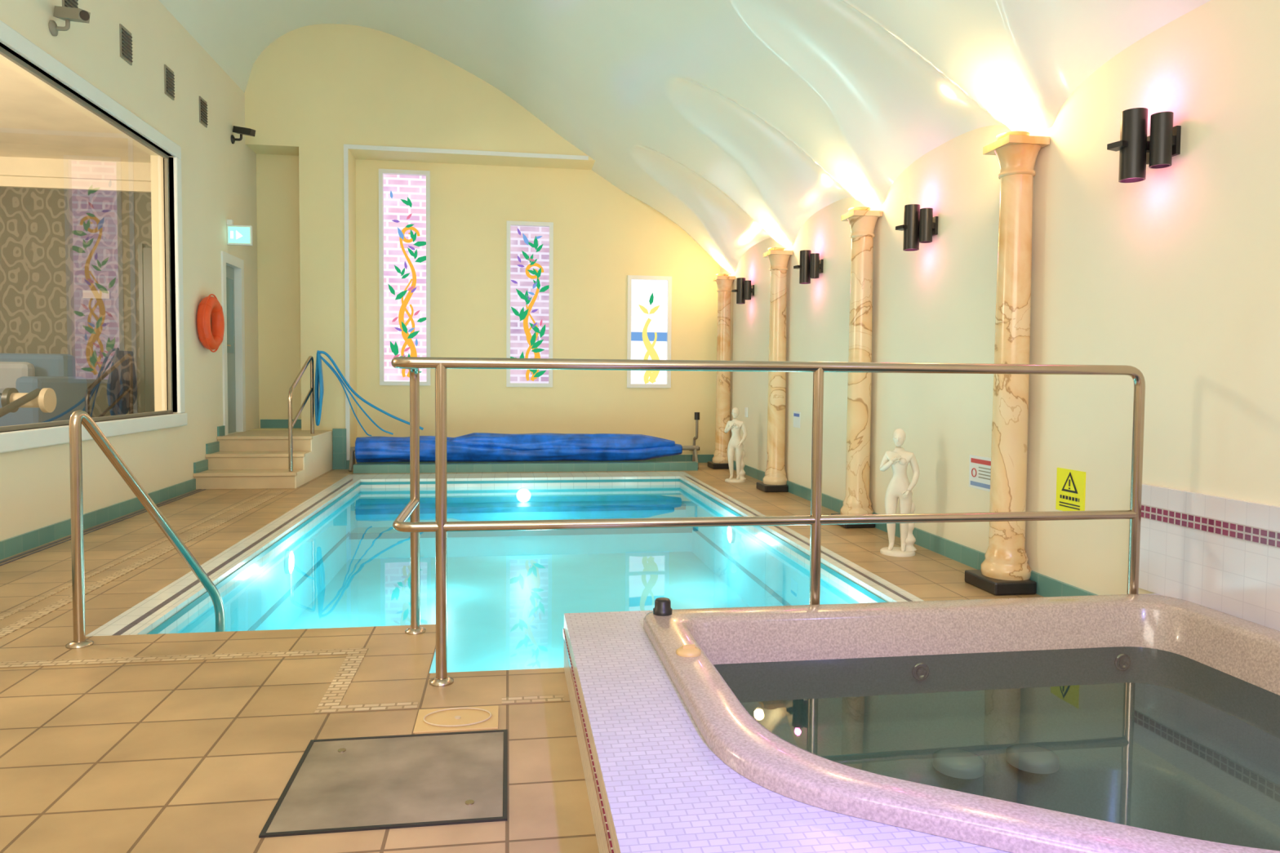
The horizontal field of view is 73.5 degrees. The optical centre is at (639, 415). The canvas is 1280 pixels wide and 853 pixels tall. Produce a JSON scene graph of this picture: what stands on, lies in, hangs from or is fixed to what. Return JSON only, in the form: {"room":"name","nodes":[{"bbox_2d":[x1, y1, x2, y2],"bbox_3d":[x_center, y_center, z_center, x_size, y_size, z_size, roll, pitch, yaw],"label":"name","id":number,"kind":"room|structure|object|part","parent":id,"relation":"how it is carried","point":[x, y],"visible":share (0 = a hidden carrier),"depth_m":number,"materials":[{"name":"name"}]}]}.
{"room":"indoor swimming pool","nodes":[
{"label":"indoor swimming pool","id":0,"kind":"room"},
{"bbox_2d":[0,62,150,163],"bbox_3d":[-6.448,-2.465,4.770,4.700,0.100,7.600,0,3,-9],"label":"ceiling","id":1,"kind":"structure","parent":0,"point":[34,122],"depth_m":7.61,"materials":[{"name":"beige paint"}]},
{"bbox_2d":[0,186,151,417],"bbox_3d":[-7.046,-1.188,8.634,4.700,2.800,0.100,0,3,-9],"label":"wall","id":2,"kind":"structure","parent":0,"point":[56,245],"depth_m":8.77,"materials":[{"name":"paper"}]},
{"bbox_2d":[0,156,151,192],"bbox_3d":[-7.020,-2.442,8.481,4.700,0.280,0.100,0,3,-9],"label":"trim","id":3,"kind":"structure","parent":2,"relation":"attached to","point":[15,171],"depth_m":8.65,"materials":[{"name":"beige wood"}]},
{"bbox_2d":[82,290,110,298],"bbox_3d":[-5.578,-1.242,8.797,0.250,0.080,0.020,0,3,-9],"label":"wall thermostat","id":4,"kind":"object","parent":2,"relation":"attached to","point":[86,294],"visible":1,"depth_m":8.79,"materials":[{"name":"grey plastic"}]},
{"bbox_2d":[137,243,154,413],"bbox_3d":[-4.993,-0.777,8.898,0.360,1.990,0.040,0,3,-9],"label":"panel","id":5,"kind":"object","parent":2,"relation":"attached to","point":[145,313],"visible":0.43,"depth_m":8.86,"materials":[{"name":"beige metal"}]},
{"bbox_2d":[0,0,259,541],"bbox_3d":[-3.803,-1.845,3.686,0.200,5.600,14.600,0,3,-9],"label":"wall","id":6,"kind":"structure","parent":0,"point":[219,175],"depth_m":8.03,"materials":[{"name":"beige paint"}]},
{"bbox_2d":[48,5,90,35],"bbox_3d":[-3.914,-2.714,5.859,0.305,0.205,0.129,2,3,24],"label":"security camera","id":7,"kind":"object","parent":6,"relation":"attached to","point":[67,14],"visible":1,"depth_m":5.86,"materials":[{"name":"grey plastic"}]},
{"bbox_2d":[62,0,78,8],"bbox_3d":[-4.062,-2.994,6.116,0.024,0.260,0.200,0,3,-9],"label":"air vent","id":8,"kind":"object","parent":6,"relation":"in","point":[69,3],"visible":0.56,"depth_m":6.11,"materials":[{"name":"grey plastic"}]},
{"bbox_2d":[0,46,173,431],"bbox_3d":[-4.001,-1.099,5.259,0.030,2.410,5.700,0,3,-9],"label":"seal","id":9,"kind":"object","parent":6,"relation":"attached to","point":[11,57],"visible":1,"depth_m":7.38,"materials":[{"name":"grey plastic"}]},
{"bbox_2d":[0,19,187,453],"bbox_3d":[-3.971,-1.099,5.263,0.150,2.650,5.940,0,3,-9],"label":"frame","id":10,"kind":"object","parent":6,"relation":"attached to","point":[11,441],"visible":0.68,"depth_m":6.98,"materials":[{"name":"white wood"}]},
{"bbox_2d":[0,478,195,559],"bbox_3d":[-3.527,0.953,2.589,0.020,0.110,12.100,0,3,-9],"label":"baseboard","id":11,"kind":"structure","parent":6,"relation":"attached to","point":[10,547],"depth_m":6.35,"materials":[{"name":"green tile"}]},
{"bbox_2d":[119,23,133,65],"bbox_3d":[-4.201,-3.035,7.014,0.024,0.260,0.200,0,3,-9],"label":"air vent","id":12,"kind":"object","parent":6,"relation":"in","point":[125,36],"visible":1,"depth_m":6.99,"materials":[{"name":"grey plastic"}]},
{"bbox_2d":[164,64,174,100],"bbox_3d":[-4.339,-3.075,7.913,0.024,0.260,0.200,0,3,-9],"label":"air vent","id":13,"kind":"object","parent":6,"relation":"in","point":[169,75],"visible":1,"depth_m":7.88,"materials":[{"name":"grey plastic"}]},
{"bbox_2d":[199,96,208,127],"bbox_3d":[-4.475,-3.115,8.792,0.024,0.260,0.200,0,3,-9],"label":"air vent","id":14,"kind":"object","parent":6,"relation":"in","point":[203,116],"visible":1,"depth_m":8.77,"materials":[{"name":"grey plastic"}]},
{"bbox_2d":[196,293,224,352],"bbox_3d":[-4.430,-0.955,8.845,0.135,0.603,0.603,0,3,-9],"label":"life ring","id":15,"kind":"object","parent":6,"relation":"attached to","point":[210,307],"visible":1,"depth_m":8.71,"materials":[{"name":"orange plastic"}]},
{"bbox_2d":[226,265,235,433],"bbox_3d":[-4.732,-0.752,9.765,0.060,1.910,0.550,0,3,-9],"label":"leaf","id":16,"kind":"object","parent":6,"relation":"attached to","point":[229,270],"visible":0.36,"depth_m":9.91,"materials":[{"name":"white wood"}]},
{"bbox_2d":[226,277,234,353],"bbox_3d":[-4.693,-1.142,9.754,0.008,0.850,0.410,0,3,-9],"label":"glazing","id":17,"kind":"object","parent":16,"relation":"attached to","point":[229,282],"visible":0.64,"depth_m":9.82,"materials":[{"name":"clear glass"}]},
{"bbox_2d":[221,250,245,435],"bbox_3d":[-4.707,-0.807,9.767,0.170,2.020,0.750,0,3,-9],"label":"frame","id":18,"kind":"object","parent":6,"relation":"attached to","point":[237,264],"visible":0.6,"depth_m":10.03,"materials":[{"name":"white wood"}]},
{"bbox_2d":[226,219,253,245],"bbox_3d":[-4.481,-2.049,9.598,0.260,0.280,0.061,0,3,-9],"label":"exit sign","id":19,"kind":"object","parent":6,"relation":"attached to","point":[237,235],"visible":1,"depth_m":9.57,"materials":[{"name":"teal plastic"}]},
{"bbox_2d":[231,125,255,143],"bbox_3d":[-4.505,-3.187,9.697,0.305,0.205,0.129,2,3,24],"label":"security camera","id":20,"kind":"object","parent":6,"relation":"attached to","point":[239,130],"visible":1,"depth_m":9.69,"materials":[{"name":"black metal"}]},
{"bbox_2d":[193,419,301,473],"bbox_3d":[-4.333,0.314,9.728,0.600,0.430,2.300,0,3,-9],"label":"trim","id":21,"kind":"structure","parent":6,"relation":"attached to","point":[212,447],"depth_m":9.31,"materials":[{"name":"green tile"}]},
{"bbox_2d":[244,23,719,463],"bbox_3d":[-1.825,-2.151,11.041,5.950,5.600,0.650,0,3,-9],"label":"wall","id":22,"kind":"structure","parent":0,"point":[314,91],"depth_m":11.01,"materials":[{"name":"yellow paint"}]},
{"bbox_2d":[332,428,346,469],"bbox_3d":[-3.686,0.410,10.515,0.160,0.500,0.010,0,3,-9],"label":"trim","id":23,"kind":"structure","parent":22,"relation":"attached to","point":[339,435],"depth_m":10.51,"materials":[{"name":"green tile"}]},
{"bbox_2d":[378,168,430,385],"bbox_3d":[-3.037,-1.772,11.089,0.639,2.760,0.120,0,3,-9],"label":"frame","id":24,"kind":"object","parent":22,"relation":"attached to","point":[381,171],"visible":1,"depth_m":11.02,"materials":[{"name":"white wood"}]},
{"bbox_2d":[383,173,426,382],"bbox_3d":[-3.040,-1.773,11.109,0.639,2.760,0.001,0,3,-9],"label":"pane","id":25,"kind":"object","parent":24,"relation":"in","point":[402,186],"visible":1,"depth_m":11.10,"materials":[{"name":"pink glass"}]},
{"bbox_2d":[388,191,426,377],"bbox_3d":[-2.986,-1.696,11.108,0.541,2.408,0.004,0,3,-9],"label":"vine","id":26,"kind":"object","parent":25,"relation":"attached to","point":[407,338],"visible":0.86,"depth_m":11.11,"materials":[{"name":"orange paint"}]},
{"bbox_2d":[343,144,588,460],"bbox_3d":[-2.137,-1.367,10.692,2.970,3.840,0.015,0,3,-9],"label":"trim","id":27,"kind":"structure","parent":22,"relation":"attached to","point":[346,147],"depth_m":10.49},
{"bbox_2d":[332,454,714,473],"bbox_3d":[-1.329,0.607,10.913,4.960,0.110,1.000,0,3,-9],"label":"ledge","id":28,"kind":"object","parent":22,"relation":"attached to","point":[677,462],"depth_m":10.49,"materials":[{"name":"green tile"}]},
{"bbox_2d":[506,220,553,386],"bbox_3d":[-1.459,-1.465,11.346,0.608,2.170,0.120,0,3,-9],"label":"frame","id":29,"kind":"object","parent":22,"relation":"attached to","point":[550,224],"visible":1,"depth_m":11.29,"materials":[{"name":"white wood"}]},
{"bbox_2d":[510,225,549,383],"bbox_3d":[-1.462,-1.466,11.366,0.608,2.170,0.001,0,3,-9],"label":"pane","id":30,"kind":"object","parent":29,"relation":"in","point":[518,342],"visible":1,"depth_m":11.36,"materials":[{"name":"pink glass"}]},
{"bbox_2d":[510,228,549,381],"bbox_3d":[-1.475,-1.466,11.351,0.611,2.020,0.004,0,3,-9],"label":"vine","id":31,"kind":"object","parent":30,"relation":"attached to","point":[523,315],"visible":0.9,"depth_m":11.36,"materials":[{"name":"green paint"}]},
{"bbox_2d":[626,275,671,387],"bbox_3d":[0.119,-1.131,11.604,0.600,1.505,0.120,0,3,-9],"label":"frame","id":32,"kind":"object","parent":22,"relation":"attached to","point":[668,278],"visible":0.8,"depth_m":11.55,"materials":[{"name":"white wood"}]},
{"bbox_2d":[631,280,666,384],"bbox_3d":[0.116,-1.131,11.624,0.600,1.505,0.001,0,3,-9],"label":"pane","id":33,"kind":"object","parent":32,"relation":"in","point":[642,290],"visible":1,"depth_m":11.62,"materials":[{"name":"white glass"}]},
{"bbox_2d":[631,292,666,383],"bbox_3d":[0.117,-1.048,11.616,0.500,1.242,0.005,0,3,-9],"label":"vine","id":34,"kind":"object","parent":33,"relation":"attached to","point":[645,336],"visible":0.79,"depth_m":11.62,"materials":[{"name":"yellow paint"}]},
{"bbox_2d":[0,462,1044,852],"bbox_3d":[-0.776,0.961,4.203,5.950,0.001,14.450,0,3,-9],"label":"floor","id":35,"kind":"structure","parent":0,"point":[197,756],"depth_m":2.94,"materials":[{"name":"tile"}]},
{"bbox_2d":[0,488,205,566],"bbox_3d":[-3.456,1.006,2.602,0.065,0.004,12.100,0,3,-9],"label":"drain","id":36,"kind":"object","parent":35,"relation":"on","point":[124,517],"visible":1,"depth_m":6.28,"materials":[{"name":"tile"}]},
{"bbox_2d":[193,430,333,489],"bbox_3d":[-4.110,0.457,9.531,0.979,0.484,1.870,0,3,-9],"label":"stairs","id":37,"kind":"structure","parent":35,"relation":"on","point":[249,459],"depth_m":9.03,"materials":[{"name":"beige tile"}]},
{"bbox_2d":[288,355,314,471],"bbox_3d":[-3.653,-0.054,9.259,0.040,1.208,1.040,0,3,-9],"label":"stair handrail","id":38,"kind":"object","parent":37,"relation":"on","point":[310,359],"visible":1,"depth_m":9.11,"materials":[{"name":"metal"}]},
{"bbox_2d":[314,350,423,436],"bbox_3d":[-3.123,-0.245,9.937,1.216,1.001,0.423,0,3,-20],"label":"garden hose","id":39,"kind":"object","parent":38,"relation":"hanging from","point":[319,386],"visible":0.98,"depth_m":9.75,"materials":[{"name":"blue rubber"}]},
{"bbox_2d":[0,489,564,714],"bbox_3d":[-2.296,0.878,5.763,3.180,0.003,6.000,0,3,-9],"label":"tile border","id":40,"kind":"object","parent":35,"relation":"on","point":[335,694],"depth_m":3.48,"materials":[{"name":"beige tile"}]},
{"bbox_2d":[258,729,507,838],"bbox_3d":[-0.689,1.034,2.457,0.610,0.007,0.570,0,3,-9],"label":"access hatch","id":41,"kind":"object","parent":35,"relation":"on","point":[388,782],"visible":1,"depth_m":2.41,"materials":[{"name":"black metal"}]},
{"bbox_2d":[413,705,498,733],"bbox_3d":[-0.611,1.014,2.873,0.270,0.013,0.190,0,3,-9],"label":"drain cover","id":42,"kind":"object","parent":35,"relation":"on","point":[482,717],"visible":1,"depth_m":2.86,"materials":[{"name":"beige plastic"}]},
{"bbox_2d":[85,471,923,673],"bbox_3d":[-0.897,1.218,6.859,3.980,0.750,6.990,0,3,-9],"label":"swimming pool","id":43,"kind":"object","parent":35,"relation":"in","point":[337,558],"visible":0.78,"depth_m":7.67,"materials":[{"name":"liquid"}]},
{"bbox_2d":[65,409,225,648],"bbox_3d":[-2.249,0.710,3.972,0.100,1.498,0.850,1,3,19],"label":"pool handrail","id":44,"kind":"object","parent":43,"relation":"attached to","point":[77,418],"visible":0.91,"depth_m":3.62,"materials":[{"name":"metal"}]},
{"bbox_2d":[348,432,698,471],"bbox_3d":[-1.376,0.441,10.692,4.301,0.460,0.364,0,3,-9],"label":"roll","id":45,"kind":"object","parent":35,"relation":"on","point":[474,446],"visible":0.96,"depth_m":10.55,"materials":[{"name":"blue plastic"}]},
{"bbox_2d":[693,412,699,450],"bbox_3d":[0.750,0.301,11.543,0.140,0.700,0.210,0,3,-9],"label":"pipe","id":46,"kind":"object","parent":35,"relation":"on","point":[696,414],"visible":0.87,"depth_m":11.45,"materials":[{"name":"grey metal"}]},
{"bbox_2d":[707,461,728,469],"bbox_3d":[1.026,0.639,11.075,0.245,0.070,0.320,0,3,-9],"label":"plinth","id":47,"kind":"object","parent":35,"relation":"on","point":[713,465],"visible":0.66,"depth_m":10.92,"materials":[{"name":"black stone"}]},
{"bbox_2d":[712,291,730,463],"bbox_3d":[1.060,-0.489,11.029,0.235,2.190,0.260,0,3,-9],"label":"shaft","id":48,"kind":"object","parent":35,"relation":"on","point":[723,335],"visible":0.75,"depth_m":10.96,"materials":[{"name":"stone"}]},
{"bbox_2d":[712,275,735,292],"bbox_3d":[1.071,-1.678,10.977,0.233,0.190,0.256,0,3,-9],"label":"capital","id":49,"kind":"object","parent":48,"relation":"on","point":[724,283],"visible":0.89,"depth_m":10.89,"materials":[{"name":"stone"}]},
{"bbox_2d":[715,273,728,275],"bbox_3d":[1.054,-1.791,10.969,0.170,0.035,0.170,0,3,-9],"label":"bowl","id":50,"kind":"object","parent":49,"relation":"on","point":[717,274],"visible":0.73,"depth_m":10.90,"materials":[{"name":"stone"}]},
{"bbox_2d":[724,407,746,482],"bbox_3d":[1.070,0.324,9.598,0.224,0.831,0.224,-2,3,-42],"label":"marble statue","id":51,"kind":"object","parent":35,"relation":"on","point":[735,442],"visible":1,"depth_m":9.56,"materials":[{"name":"white stone"}]},
{"bbox_2d":[391,356,1145,687],"bbox_3d":[0.547,0.381,3.732,3.130,1.221,0.760,0,3,-9],"label":"safety railing","id":52,"kind":"object","parent":35,"relation":"on","point":[441,526],"visible":0.87,"depth_m":3.39,"materials":[{"name":"metal"}]},
{"bbox_2d":[755,481,787,492],"bbox_3d":[1.366,0.739,8.873,0.245,0.070,0.320,0,3,-9],"label":"plinth","id":53,"kind":"object","parent":35,"relation":"on","point":[764,487],"visible":0.86,"depth_m":8.72,"materials":[{"name":"black stone"}]},
{"bbox_2d":[762,270,787,484],"bbox_3d":[1.400,-0.390,8.827,0.235,2.190,0.260,0,3,-9],"label":"shaft","id":54,"kind":"object","parent":35,"relation":"on","point":[775,473],"visible":0.94,"depth_m":8.76,"materials":[{"name":"stone"}]},
{"bbox_2d":[763,249,792,271],"bbox_3d":[1.411,-1.579,8.775,0.233,0.190,0.256,0,3,-9],"label":"capital","id":55,"kind":"object","parent":54,"relation":"on","point":[779,260],"visible":0.91,"depth_m":8.69,"materials":[{"name":"stone"}]},
{"bbox_2d":[768,247,784,250],"bbox_3d":[1.393,-1.691,8.768,0.170,0.035,0.170,0,3,-9],"label":"bowl","id":56,"kind":"object","parent":55,"relation":"on","point":[771,248],"visible":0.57,"depth_m":8.70,"materials":[{"name":"stone"}]},
{"bbox_2d":[831,513,875,528],"bbox_3d":[1.685,0.832,6.799,0.245,0.070,0.320,0,3,-9],"label":"plinth","id":57,"kind":"object","parent":35,"relation":"on","point":[845,526],"visible":0.34,"depth_m":6.65,"materials":[{"name":"black stone"}]},
{"bbox_2d":[840,235,873,515],"bbox_3d":[1.719,-0.297,6.754,0.235,2.190,0.260,0,3,-9],"label":"shaft","id":58,"kind":"object","parent":35,"relation":"on","point":[856,500],"visible":0.84,"depth_m":6.68,"materials":[{"name":"stone"}]},
{"bbox_2d":[840,209,882,238],"bbox_3d":[1.730,-1.486,6.702,0.233,0.190,0.256,0,3,-9],"label":"capital","id":59,"kind":"object","parent":58,"relation":"on","point":[862,222],"visible":0.9,"depth_m":6.62,"materials":[{"name":"stone"}]},
{"bbox_2d":[848,206,870,211],"bbox_3d":[1.713,-1.598,6.694,0.170,0.035,0.170,0,3,-9],"label":"bowl","id":60,"kind":"object","parent":59,"relation":"on","point":[866,208],"visible":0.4,"depth_m":6.62,"materials":[{"name":"stone"}]},
{"bbox_2d":[563,593,1161,852],"bbox_3d":[1.227,1.010,2.083,2.632,0.320,3.050,0,3,-9],"label":"tub surround","id":61,"kind":"object","parent":35,"relation":"on","point":[654,784],"depth_m":2.00,"materials":[{"name":"white tile"}]},
{"bbox_2d":[879,428,919,556],"bbox_3d":[1.715,0.501,5.675,0.224,0.831,0.224,-1,3,-37],"label":"marble statue","id":62,"kind":"object","parent":35,"relation":"on","point":[900,486],"visible":0.98,"depth_m":5.64,"materials":[{"name":"white stone"}]},
{"bbox_2d":[643,594,1279,852],"bbox_3d":[1.256,1.152,2.474,2.240,0.842,2.000,0,3,-9],"label":"hot tub","id":63,"kind":"object","parent":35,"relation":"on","point":[1118,723],"visible":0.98,"depth_m":3.16,"materials":[{"name":"plastic"}]},
{"bbox_3d":[0.085,0.716,3.215,0.072,0.054,0.072,0,3,-9],"label":"air control knob","id":64,"kind":"part","parent":63,"relation":"part of","materials":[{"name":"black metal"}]},
{"bbox_2d":[964,569,1036,595],"bbox_3d":[1.998,0.924,4.765,0.245,0.070,0.320,0,3,-9],"label":"plinth","id":65,"kind":"object","parent":35,"relation":"on","point":[975,578],"visible":0.81,"depth_m":4.62,"materials":[{"name":"black stone"}]},
{"bbox_2d":[981,173,1033,580],"bbox_3d":[2.033,-0.205,4.720,0.235,2.190,0.260,0,3,-9],"label":"shaft","id":66,"kind":"object","parent":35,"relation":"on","point":[1006,558],"visible":1,"depth_m":4.65,"materials":[{"name":"stone"}]},
{"bbox_2d":[982,134,1049,178],"bbox_3d":[2.043,-1.394,4.668,0.233,0.190,0.256,0,3,-9],"label":"capital","id":67,"kind":"object","parent":66,"relation":"on","point":[1015,153],"visible":0.86,"depth_m":4.59,"materials":[{"name":"stone"}]},
{"bbox_2d":[995,130,1030,139],"bbox_3d":[2.026,-1.506,4.660,0.170,0.035,0.170,0,3,-9],"label":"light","id":68,"kind":"object","parent":67,"relation":"on","point":[1001,135],"visible":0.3,"depth_m":4.59,"materials":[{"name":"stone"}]},
{"bbox_2d":[159,0,1210,275],"bbox_3d":[-0.743,-2.976,4.030,5.950,2.881,14.450,0,3,-9],"label":"ceiling","id":69,"kind":"structure","parent":0,"point":[737,122],"depth_m":6.90,"materials":[{"name":"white paint"}]},
{"bbox_2d":[720,0,1279,595],"bbox_3d":[2.267,-0.836,4.667,0.200,3.600,14.600,0,3,-9],"label":"wall","id":70,"kind":"structure","parent":0,"point":[1172,275],"depth_m":4.21,"materials":[{"name":"beige paint"}]},
{"bbox_2d":[732,277,754,303],"bbox_3d":[1.213,-1.473,10.097,0.230,0.300,0.200,0,3,-9],"label":"wall lamp","id":71,"kind":"object","parent":70,"relation":"attached to","point":[744,291],"visible":1,"depth_m":10.08,"materials":[{"name":"black metal"}]},
{"bbox_2d":[744,407,748,417],"bbox_3d":[1.282,-0.041,10.324,0.020,0.120,0.080,0,3,-9],"label":"light switch","id":72,"kind":"object","parent":70,"relation":"attached to","point":[745,408],"visible":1,"depth_m":10.29,"materials":[{"name":"white plastic"}]},
{"bbox_2d":[793,411,800,427],"bbox_3d":[1.563,0.039,8.547,0.007,0.160,0.200,0,3,-9],"label":"notice","id":73,"kind":"object","parent":70,"relation":"attached to","point":[797,415],"visible":1,"depth_m":8.53,"materials":[{"name":"white paper"}]},
{"bbox_2d":[793,249,823,284],"bbox_3d":[1.551,-1.375,7.905,0.230,0.300,0.200,0,3,-9],"label":"wall lamp","id":74,"kind":"object","parent":70,"relation":"attached to","point":[810,266],"visible":1,"depth_m":7.89,"materials":[{"name":"black metal"}]},
{"bbox_2d":[733,460,1097,596],"bbox_3d":[1.661,0.765,7.861,0.020,0.110,7.950,0,3,-9],"label":"baseboard","id":75,"kind":"structure","parent":70,"relation":"attached to","point":[1046,586],"depth_m":5.58,"materials":[{"name":"green tile"}]},
{"bbox_2d":[895,204,937,251],"bbox_3d":[1.873,-1.280,5.811,0.230,0.300,0.200,0,3,-9],"label":"wall lamp","id":76,"kind":"object","parent":70,"relation":"attached to","point":[919,225],"visible":1,"depth_m":5.80,"materials":[{"name":"black metal"}]},
{"bbox_2d":[968,454,991,491],"bbox_3d":[2.073,0.349,5.217,0.012,0.200,0.260,0,3,-9],"label":"warning sign","id":77,"kind":"object","parent":70,"relation":"attached to","point":[980,467],"visible":0.94,"depth_m":5.22,"materials":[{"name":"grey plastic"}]},
{"bbox_2d":[1055,467,1085,511],"bbox_3d":[2.201,0.387,4.388,0.010,0.220,0.220,0,3,-9],"label":"caution sign","id":78,"kind":"object","parent":70,"relation":"attached to","point":[1070,484],"visible":0.98,"depth_m":4.38,"materials":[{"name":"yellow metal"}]},
{"bbox_2d":[1106,107,1181,182],"bbox_3d":[2.193,-1.187,3.738,0.230,0.300,0.200,0,3,-9],"label":"wall lamp","id":79,"kind":"object","parent":70,"relation":"attached to","point":[1136,149],"visible":1,"depth_m":3.72,"materials":[{"name":"black metal"}]},
{"bbox_2d":[1138,483,1279,631],"bbox_3d":[2.758,0.687,0.719,0.028,0.470,6.520,0,3,-9],"label":"tile wainscot","id":80,"kind":"structure","parent":70,"relation":"attached to","point":[1222,554],"depth_m":3.48,"materials":[{"name":"white tile"}]},
{"bbox_3d":[-6.472,0.432,4.897,4.700,0.100,7.600,0,3,-9],"label":"floor","id":81,"kind":"structure","parent":0,"visible":0},
{"bbox_2d":[0,387,56,417],"bbox_3d":[-4.864,0.073,6.292,0.317,0.537,1.513,0,3,-7],"label":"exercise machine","id":82,"kind":"object","parent":81,"relation":"on","point":[11,399],"visible":1,"depth_m":6.87,"materials":[{"name":"beige metal"}]},
{"bbox_2d":[0,353,88,426],"bbox_3d":[-6.056,-0.149,7.618,1.750,0.830,0.900,0,3,-9],"label":"sofa","id":83,"kind":"object","parent":81,"relation":"on","point":[24,372],"visible":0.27,"depth_m":7.71,"materials":[{"name":"blue fabric"}]}
]}

